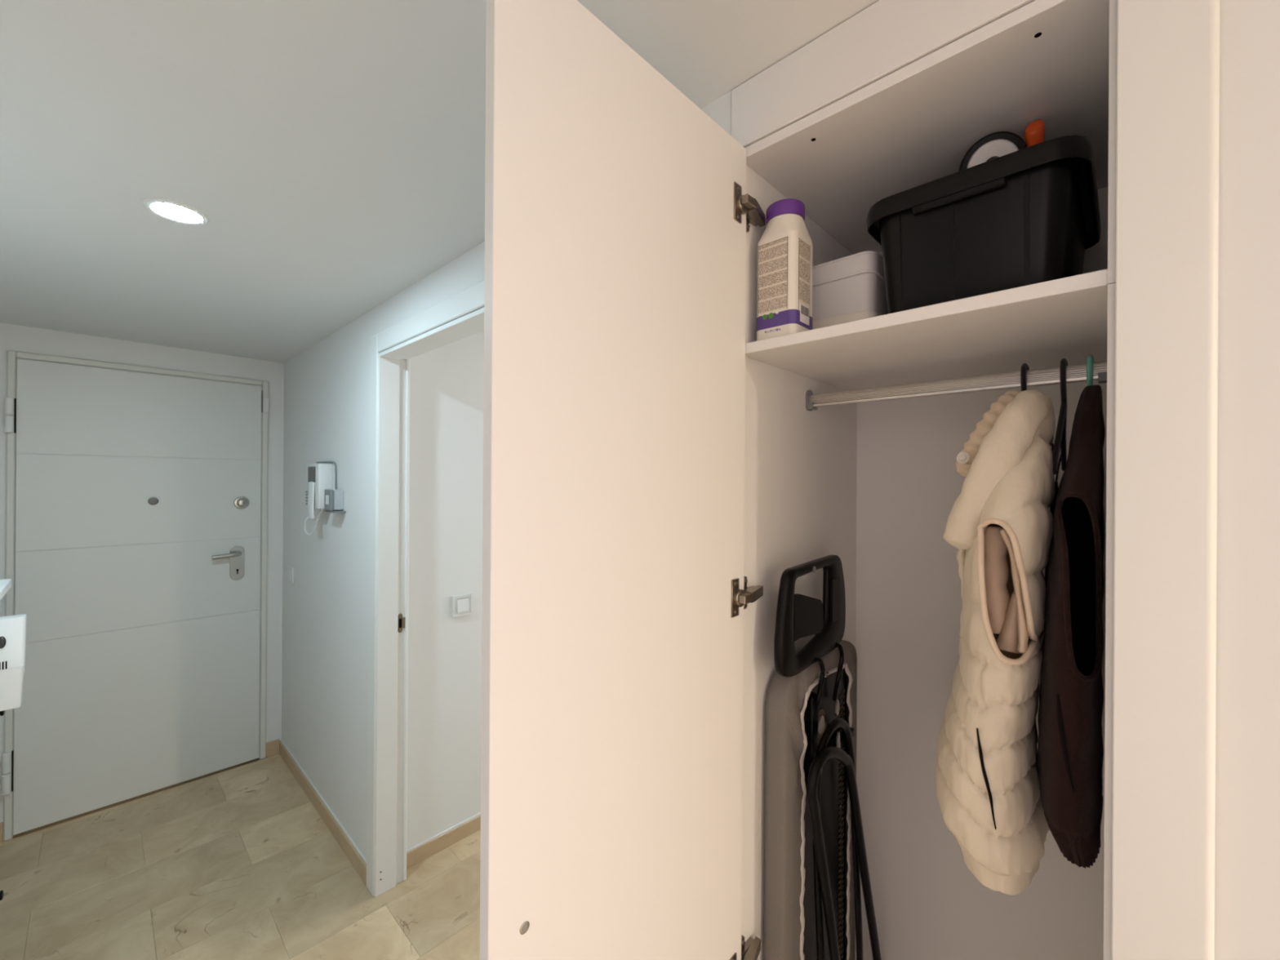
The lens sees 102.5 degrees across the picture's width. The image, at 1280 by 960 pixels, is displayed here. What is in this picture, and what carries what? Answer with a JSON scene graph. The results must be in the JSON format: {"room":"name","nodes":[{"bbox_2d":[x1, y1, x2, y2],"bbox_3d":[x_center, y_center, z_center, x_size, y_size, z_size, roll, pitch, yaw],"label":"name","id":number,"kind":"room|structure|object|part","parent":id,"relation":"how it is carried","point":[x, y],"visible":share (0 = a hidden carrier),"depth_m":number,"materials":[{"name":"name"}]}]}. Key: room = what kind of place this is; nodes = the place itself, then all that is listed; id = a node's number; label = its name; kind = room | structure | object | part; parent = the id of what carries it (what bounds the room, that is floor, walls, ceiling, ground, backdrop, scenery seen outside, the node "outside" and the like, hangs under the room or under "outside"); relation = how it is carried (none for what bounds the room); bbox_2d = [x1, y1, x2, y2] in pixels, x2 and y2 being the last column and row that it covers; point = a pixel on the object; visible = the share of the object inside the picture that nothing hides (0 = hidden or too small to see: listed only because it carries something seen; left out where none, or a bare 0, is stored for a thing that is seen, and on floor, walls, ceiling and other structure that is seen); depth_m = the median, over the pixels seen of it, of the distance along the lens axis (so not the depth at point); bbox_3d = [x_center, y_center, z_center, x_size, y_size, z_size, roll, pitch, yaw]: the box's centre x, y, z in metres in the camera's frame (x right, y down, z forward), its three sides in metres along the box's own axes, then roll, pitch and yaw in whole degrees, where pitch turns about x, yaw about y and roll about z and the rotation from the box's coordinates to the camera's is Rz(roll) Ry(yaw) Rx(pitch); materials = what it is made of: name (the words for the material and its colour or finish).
{"room":"apartment entrance hallway","nodes":[
{"label":"apartment entrance hallway","id":0,"kind":"room"},
{"bbox_2d":[0,322,284,837],"bbox_3d":[-2.420,0.487,2.458,0.100,2.277,1.568,0,0,43],"label":"wall","id":1,"kind":"structure","parent":0,"point":[15,338],"depth_m":2.58,"materials":[{"name":"white paint"}]},
{"bbox_2d":[1,358,268,838],"bbox_3d":[-2.317,0.499,2.442,0.071,2.014,0.900,0,0,43],"label":"door","id":2,"kind":"structure","parent":1,"relation":"in","point":[138,495],"depth_m":2.41,"materials":[{"name":"white paint"}]},
{"bbox_3d":[-2.344,1.500,2.463,0.012,0.012,0.842,0,0,43],"label":"sill","id":3,"kind":"part","parent":2,"relation":"part of","materials":[{"name":"brown wood"}]},
{"bbox_3d":[-2.338,1.094,2.461,0.003,0.798,0.842,0,0,43],"label":"panel","id":4,"kind":"part","parent":2,"relation":"part of","materials":[{"name":"white paint"}]},
{"bbox_3d":[-2.334,0.499,2.461,0.003,0.388,0.842,0,0,43],"label":"panel","id":5,"kind":"part","parent":2,"relation":"part of","materials":[{"name":"white paint"}]},
{"bbox_3d":[-2.332,0.098,2.462,0.003,0.411,0.842,0,0,43],"label":"panel","id":6,"kind":"part","parent":2,"relation":"part of","materials":[{"name":"white paint"}]},
{"bbox_3d":[-2.329,-0.308,2.462,0.003,0.397,0.842,0,0,43],"label":"panel","id":7,"kind":"part","parent":2,"relation":"part of","materials":[{"name":"white paint"}]},
{"bbox_3d":[-2.120,0.388,2.636,0.053,0.030,0.126,0,0,43],"label":"lever handle","id":8,"kind":"part","parent":2,"relation":"part of","materials":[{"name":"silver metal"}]},
{"bbox_3d":[-2.110,0.435,2.690,0.007,0.181,0.061,0,0,43],"label":"handle plate","id":9,"kind":"part","parent":2,"relation":"part of","materials":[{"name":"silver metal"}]},
{"bbox_2d":[3,350,268,840],"bbox_3d":[-2.335,0.484,2.465,0.014,2.045,0.898,0,0,43],"label":"trim","id":10,"kind":"structure","parent":1,"relation":"attached to","point":[11,364],"depth_m":2.31,"materials":[{"name":"white paint"}]},
{"bbox_2d":[0,738,279,842],"bbox_3d":[-2.424,1.466,2.378,0.012,0.078,1.256,0,0,43],"label":"baseboard","id":11,"kind":"structure","parent":1,"relation":"attached to","point":[272,747],"depth_m":2.80,"materials":[{"name":"beige wood"}]},
{"bbox_2d":[0,753,480,959],"bbox_3d":[1.034,1.588,1.172,6.895,0.120,4.260,0,0,43],"label":"floor","id":12,"kind":"structure","parent":0,"point":[238,863],"depth_m":1.89,"materials":[{"name":"beige tile"}]},
{"bbox_2d":[0,578,11,900],"bbox_3d":[-1.489,0.895,0.907,1.143,1.232,0.391,0,0,43],"label":"cabinet","id":13,"kind":"object","parent":12,"relation":"on","point":[5,584],"visible":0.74,"depth_m":1.38,"materials":[{"name":"white paint"}]},
{"bbox_3d":[-1.730,1.123,1.388,0.025,0.025,0.012,0,0,43],"label":"knob","id":14,"kind":"part","parent":13,"relation":"part of","materials":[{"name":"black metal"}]},
{"bbox_3d":[-1.726,0.625,1.388,0.025,0.025,0.012,0,0,43],"label":"knob","id":15,"kind":"part","parent":13,"relation":"part of","materials":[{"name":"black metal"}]},
{"bbox_2d":[0,613,26,711],"bbox_3d":[-1.696,0.490,1.386,0.057,0.242,0.050,0,0,43],"label":"camera","id":16,"kind":"object","parent":13,"relation":"attached to","point":[12,628],"visible":1,"depth_m":1.37,"materials":[{"name":"white plastic"}]},
{"bbox_2d":[480,0,1220,959],"bbox_3d":[0.354,0.445,0.675,0.530,2.156,0.954,0,0,43],"label":"wardrobe","id":17,"kind":"object","parent":12,"relation":"on","point":[655,468],"visible":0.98,"depth_m":0.64,"materials":[{"name":"white laminate"}]},
{"bbox_3d":[0.003,0.464,0.658,0.017,1.982,0.448,0,0,43],"label":"door","id":18,"kind":"part","parent":17,"relation":"part of","materials":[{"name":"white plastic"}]},
{"bbox_3d":[0.169,0.767,0.819,0.028,0.052,0.084,0,0,27],"label":"hinge arm","id":19,"kind":"part","parent":17,"relation":"part of","materials":[{"name":"silver metal"}]},
{"bbox_3d":[0.173,0.183,0.820,0.028,0.052,0.084,0,0,27],"label":"hinge arm","id":20,"kind":"part","parent":17,"relation":"part of","materials":[{"name":"silver metal"}]},
{"bbox_3d":[0.177,-0.429,0.820,0.028,0.052,0.084,0,0,27],"label":"hinge arm","id":21,"kind":"part","parent":17,"relation":"part of","materials":[{"name":"silver metal"}]},
{"bbox_2d":[756,198,813,341],"bbox_3d":[0.235,-0.330,0.833,0.072,0.224,0.072,0,0,43],"label":"detergent bottle","id":22,"kind":"object","parent":17,"relation":"on","point":[784,248],"visible":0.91,"depth_m":0.81,"materials":[{"name":"beige plastic"}]},
{"bbox_2d":[764,328,780,333],"bbox_3d":[0.209,-0.235,0.810,0.028,0.004,0.001,0,0,43],"label":"print","id":23,"kind":"object","parent":22,"relation":"on","point":[766,331],"depth_m":0.81},
{"bbox_3d":[0.209,-0.320,0.810,0.050,0.110,0.001,0,0,43],"label":"text panel","id":24,"kind":"part","parent":22,"relation":"part of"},
{"bbox_3d":[0.259,-0.325,0.807,0.001,0.097,0.037,0,0,43],"label":"text panel","id":25,"kind":"part","parent":22,"relation":"part of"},
{"bbox_3d":[0.321,0.467,1.010,0.016,1.992,0.497,0,0,43],"label":"panel","id":26,"kind":"part","parent":17,"relation":"part of","materials":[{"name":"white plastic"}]},
{"bbox_2d":[764,554,881,959],"bbox_3d":[0.371,0.792,0.984,0.082,1.298,0.448,0,0,43],"label":"ironing board","id":27,"kind":"object","parent":17,"relation":"on","point":[815,862],"visible":1,"depth_m":0.90,"materials":[{"name":"grey"}]},
{"bbox_3d":[0.292,0.232,0.893,0.006,0.085,0.111,0,0,43],"label":"rest plate","id":28,"kind":"part","parent":27,"relation":"part of","materials":[{"name":"black plastic"}]},
{"bbox_3d":[0.386,0.933,0.978,0.013,0.982,0.256,0,0,43],"label":"leg","id":29,"kind":"part","parent":27,"relation":"part of","materials":[{"name":"black metal"}]},
{"bbox_3d":[0.410,0.942,0.979,0.018,0.965,0.399,0,0,43],"label":"leg","id":30,"kind":"part","parent":27,"relation":"part of","materials":[{"name":"black metal"}]},
{"bbox_2d":[812,250,888,329],"bbox_3d":[0.404,-0.293,0.956,0.144,0.154,0.244,0,0,43],"label":"tub","id":31,"kind":"object","parent":17,"relation":"on","point":[850,288],"visible":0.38,"depth_m":0.85,"materials":[{"name":"white plastic"}]},
{"bbox_3d":[0.404,-0.245,0.956,0.142,0.058,0.243,0,0,43],"label":"lid","id":32,"kind":"part","parent":31,"relation":"part of","materials":[{"name":"beige plastic"}]},
{"bbox_2d":[745,269,1107,390],"bbox_3d":[0.490,-0.207,0.855,0.437,0.016,0.497,0,0,43],"label":"shelf","id":33,"kind":"object","parent":17,"relation":"attached to","point":[1040,325],"depth_m":0.74,"materials":[{"name":"white laminate"}]},
{"bbox_3d":[0.492,-0.520,0.855,0.437,0.016,0.497,0,0,43],"label":"panel","id":34,"kind":"part","parent":17,"relation":"part of","materials":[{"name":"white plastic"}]},
{"bbox_3d":[0.487,-0.153,0.853,0.435,0.025,0.016,0,0,43],"label":"hanging rail","id":35,"kind":"part","parent":17,"relation":"part of","materials":[{"name":"silver metal"}]},
{"bbox_3d":[0.659,0.469,1.038,0.469,1.992,0.008,0,0,43],"label":"panel","id":36,"kind":"part","parent":17,"relation":"part of","materials":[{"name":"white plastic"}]},
{"bbox_2d":[866,119,1101,314],"bbox_3d":[0.553,-0.361,0.822,0.269,0.292,0.353,0,0,43],"label":"storage bin","id":37,"kind":"object","parent":17,"relation":"on","point":[1028,215],"depth_m":0.69,"materials":[{"name":"black plastic"}]},
{"bbox_2d":[958,131,1026,171],"bbox_3d":[0.519,-0.463,0.758,0.084,0.083,0.052,0,0,24],"label":"tape roll","id":38,"kind":"object","parent":37,"relation":"in","point":[997,144],"visible":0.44,"depth_m":0.74,"materials":[{"name":"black plastic"}]},
{"bbox_3d":[0.572,-0.421,0.742,0.024,0.173,0.071,0,0,43],"label":"tool handle","id":39,"kind":"part","parent":37,"relation":"part of","materials":[{"name":"orange plastic"}]},
{"bbox_2d":[935,390,1055,894],"bbox_3d":[0.541,0.189,0.786,0.143,0.642,0.394,0,0,37],"label":"vest","id":40,"kind":"object","parent":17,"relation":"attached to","point":[1000,523],"visible":0.99,"depth_m":0.65,"materials":[{"name":"beige fabric"}]},
{"bbox_2d":[1020,363,1029,391],"bbox_3d":[0.575,-0.095,0.778,0.020,0.159,0.286,0,0,43],"label":"hanger","id":41,"kind":"object","parent":17,"relation":"hanging from","point":[1024,366],"visible":0.3,"depth_m":0.75,"materials":[{"name":"black plastic"}]},
{"bbox_2d":[1052,358,1067,475],"bbox_3d":[0.619,-0.090,0.753,0.013,0.167,0.222,0,0,42],"label":"hanger","id":42,"kind":"object","parent":17,"relation":"hanging from","point":[1060,443],"visible":1,"depth_m":0.72,"materials":[{"name":"black plastic"}]},
{"bbox_2d":[1044,443,1061,588],"bbox_3d":[0.619,0.054,0.769,0.013,0.210,0.173,0,0,43],"label":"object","id":43,"kind":"object","parent":42,"relation":"hanging from","point":[1052,506],"visible":0.21,"depth_m":0.76,"materials":[{"name":"black fabric"}]},
{"bbox_3d":[0.577,-0.059,0.707,0.011,0.105,0.099,0,0,43],"label":"arm","id":44,"kind":"part","parent":42,"relation":"part of","materials":[{"name":"black plastic"}]},
{"bbox_3d":[0.649,-0.063,0.786,0.008,0.096,0.132,0,0,40],"label":"arm","id":45,"kind":"part","parent":42,"relation":"part of","materials":[{"name":"black plastic"}]},
{"bbox_2d":[1086,355,1093,386],"bbox_3d":[0.628,-0.087,0.721,0.014,0.173,0.277,0,0,43],"label":"hanger","id":46,"kind":"object","parent":17,"relation":"hanging from","point":[1090,360],"visible":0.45,"depth_m":0.70,"materials":[{"name":"teal plastic"}]},
{"bbox_2d":[1037,384,1105,868],"bbox_3d":[0.608,0.159,0.724,0.068,0.572,0.368,0,0,40],"label":"vest","id":47,"kind":"object","parent":46,"relation":"hanging from","point":[1070,748],"visible":1,"depth_m":0.60,"materials":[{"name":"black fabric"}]},
{"bbox_3d":[0.650,0.469,0.699,0.016,1.992,0.497,0,0,43],"label":"panel","id":48,"kind":"part","parent":17,"relation":"part of","materials":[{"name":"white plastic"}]},
{"bbox_2d":[0,0,879,363],"bbox_3d":[1.052,-0.679,1.103,6.995,0.100,4.360,0,0,43],"label":"ceiling","id":49,"kind":"structure","parent":0,"point":[332,152],"depth_m":0.97,"materials":[{"name":"white paint"}]},
{"bbox_2d":[142,198,208,225],"bbox_3d":[-1.111,-0.641,1.233,0.118,0.005,0.118,0,0,43],"label":"recessed light","id":50,"kind":"object","parent":49,"relation":"in","point":[172,211],"visible":1,"depth_m":1.22,"materials":[{"name":"white plastic"}]},
{"bbox_2d":[151,203,201,222],"bbox_3d":[-1.111,-0.641,1.233,0.089,0.004,0.089,0,0,2],"label":"diffuser","id":51,"kind":"object","parent":50,"relation":"attached to","point":[177,212],"depth_m":1.23,"materials":[{"name":"white plastic"}]},
{"bbox_2d":[406,332,484,849],"bbox_3d":[0.026,0.504,3.070,0.100,2.277,2.900,0,0,43],"label":"wall","id":52,"kind":"structure","parent":0,"point":[446,455],"depth_m":2.12,"materials":[{"name":"white paint"}]},
{"bbox_2d":[406,812,480,868],"bbox_3d":[0.033,1.493,3.003,0.012,0.058,2.778,0,0,43],"label":"baseboard","id":53,"kind":"structure","parent":52,"relation":"attached to","point":[444,841],"depth_m":2.11,"materials":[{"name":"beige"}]},
{"bbox_2d":[452,592,472,617],"bbox_3d":[-0.749,0.528,2.169,0.014,0.088,0.088,0,0,43],"label":"light switch","id":54,"kind":"object","parent":52,"relation":"attached to","point":[462,605],"visible":1,"depth_m":2.16,"materials":[{"name":"white plastic"}]},
{"bbox_2d":[281,0,1279,959],"bbox_3d":[-0.518,0.499,1.525,3.945,2.277,0.092,0,0,43],"label":"wall","id":55,"kind":"structure","parent":0,"point":[325,653],"depth_m":0.47,"materials":[{"name":"white paint"}]},
{"bbox_2d":[288,566,293,584],"bbox_3d":[-1.842,0.502,2.706,0.088,0.084,0.013,0,0,43],"label":"light switch","id":56,"kind":"object","parent":55,"relation":"attached to","point":[291,570],"visible":1,"depth_m":2.69,"materials":[{"name":"white plastic"}]},
{"bbox_2d":[303,461,337,535],"bbox_3d":[-1.427,0.081,2.274,0.282,0.330,0.074,0,0,43],"label":"phone","id":57,"kind":"object","parent":55,"relation":"attached to","point":[319,477],"visible":1,"depth_m":2.23,"materials":[{"name":"white plastic"}]},
{"bbox_3d":[-1.456,0.184,2.276,0.140,0.123,0.029,0,0,29],"label":"coiled cord","id":58,"kind":"part","parent":57,"relation":"part of","materials":[{"name":"white plastic"}]},
{"bbox_2d":[279,738,366,885],"bbox_3d":[-1.504,1.479,2.381,1.345,0.066,0.012,0,0,43],"label":"baseboard","id":59,"kind":"structure","parent":55,"relation":"attached to","point":[357,862],"depth_m":2.24,"materials":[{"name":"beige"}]},
{"bbox_2d":[324,489,346,513],"bbox_3d":[-1.275,0.087,2.144,0.110,0.095,0.054,0,0,43],"label":"wall box","id":60,"kind":"object","parent":55,"relation":"attached to","point":[333,499],"visible":1,"depth_m":2.12,"materials":[{"name":"grey plastic"}]},
{"bbox_3d":[-1.296,0.082,2.128,0.040,0.038,0.002,0,0,43],"label":"label plate","id":61,"kind":"part","parent":60,"relation":"part of","materials":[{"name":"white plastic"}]},
{"bbox_3d":[-1.273,0.132,2.147,0.110,0.006,0.048,0,0,43],"label":"plate","id":62,"kind":"part","parent":60,"relation":"part of","materials":[{"name":"grey plastic"}]},
{"bbox_2d":[366,280,484,896],"bbox_3d":[-0.665,0.494,1.592,0.949,2.046,0.013,0,0,43],"label":"trim","id":63,"kind":"structure","parent":55,"relation":"attached to","point":[470,300],"depth_m":1.87,"materials":[{"name":"white paint"}]},
{"bbox_2d":[374,306,484,897],"bbox_3d":[-0.629,0.527,1.631,0.831,1.980,0.108,0,0,43],"label":"trim","id":64,"kind":"structure","parent":55,"relation":"attached to","point":[390,619],"depth_m":1.89,"materials":[{"name":"white paint"}]},
{"bbox_3d":[-0.894,0.538,1.935,0.032,0.072,0.005,0,0,-38],"label":"strike plate","id":65,"kind":"part","parent":64,"relation":"part of","materials":[{"name":"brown metal"}]}
]}

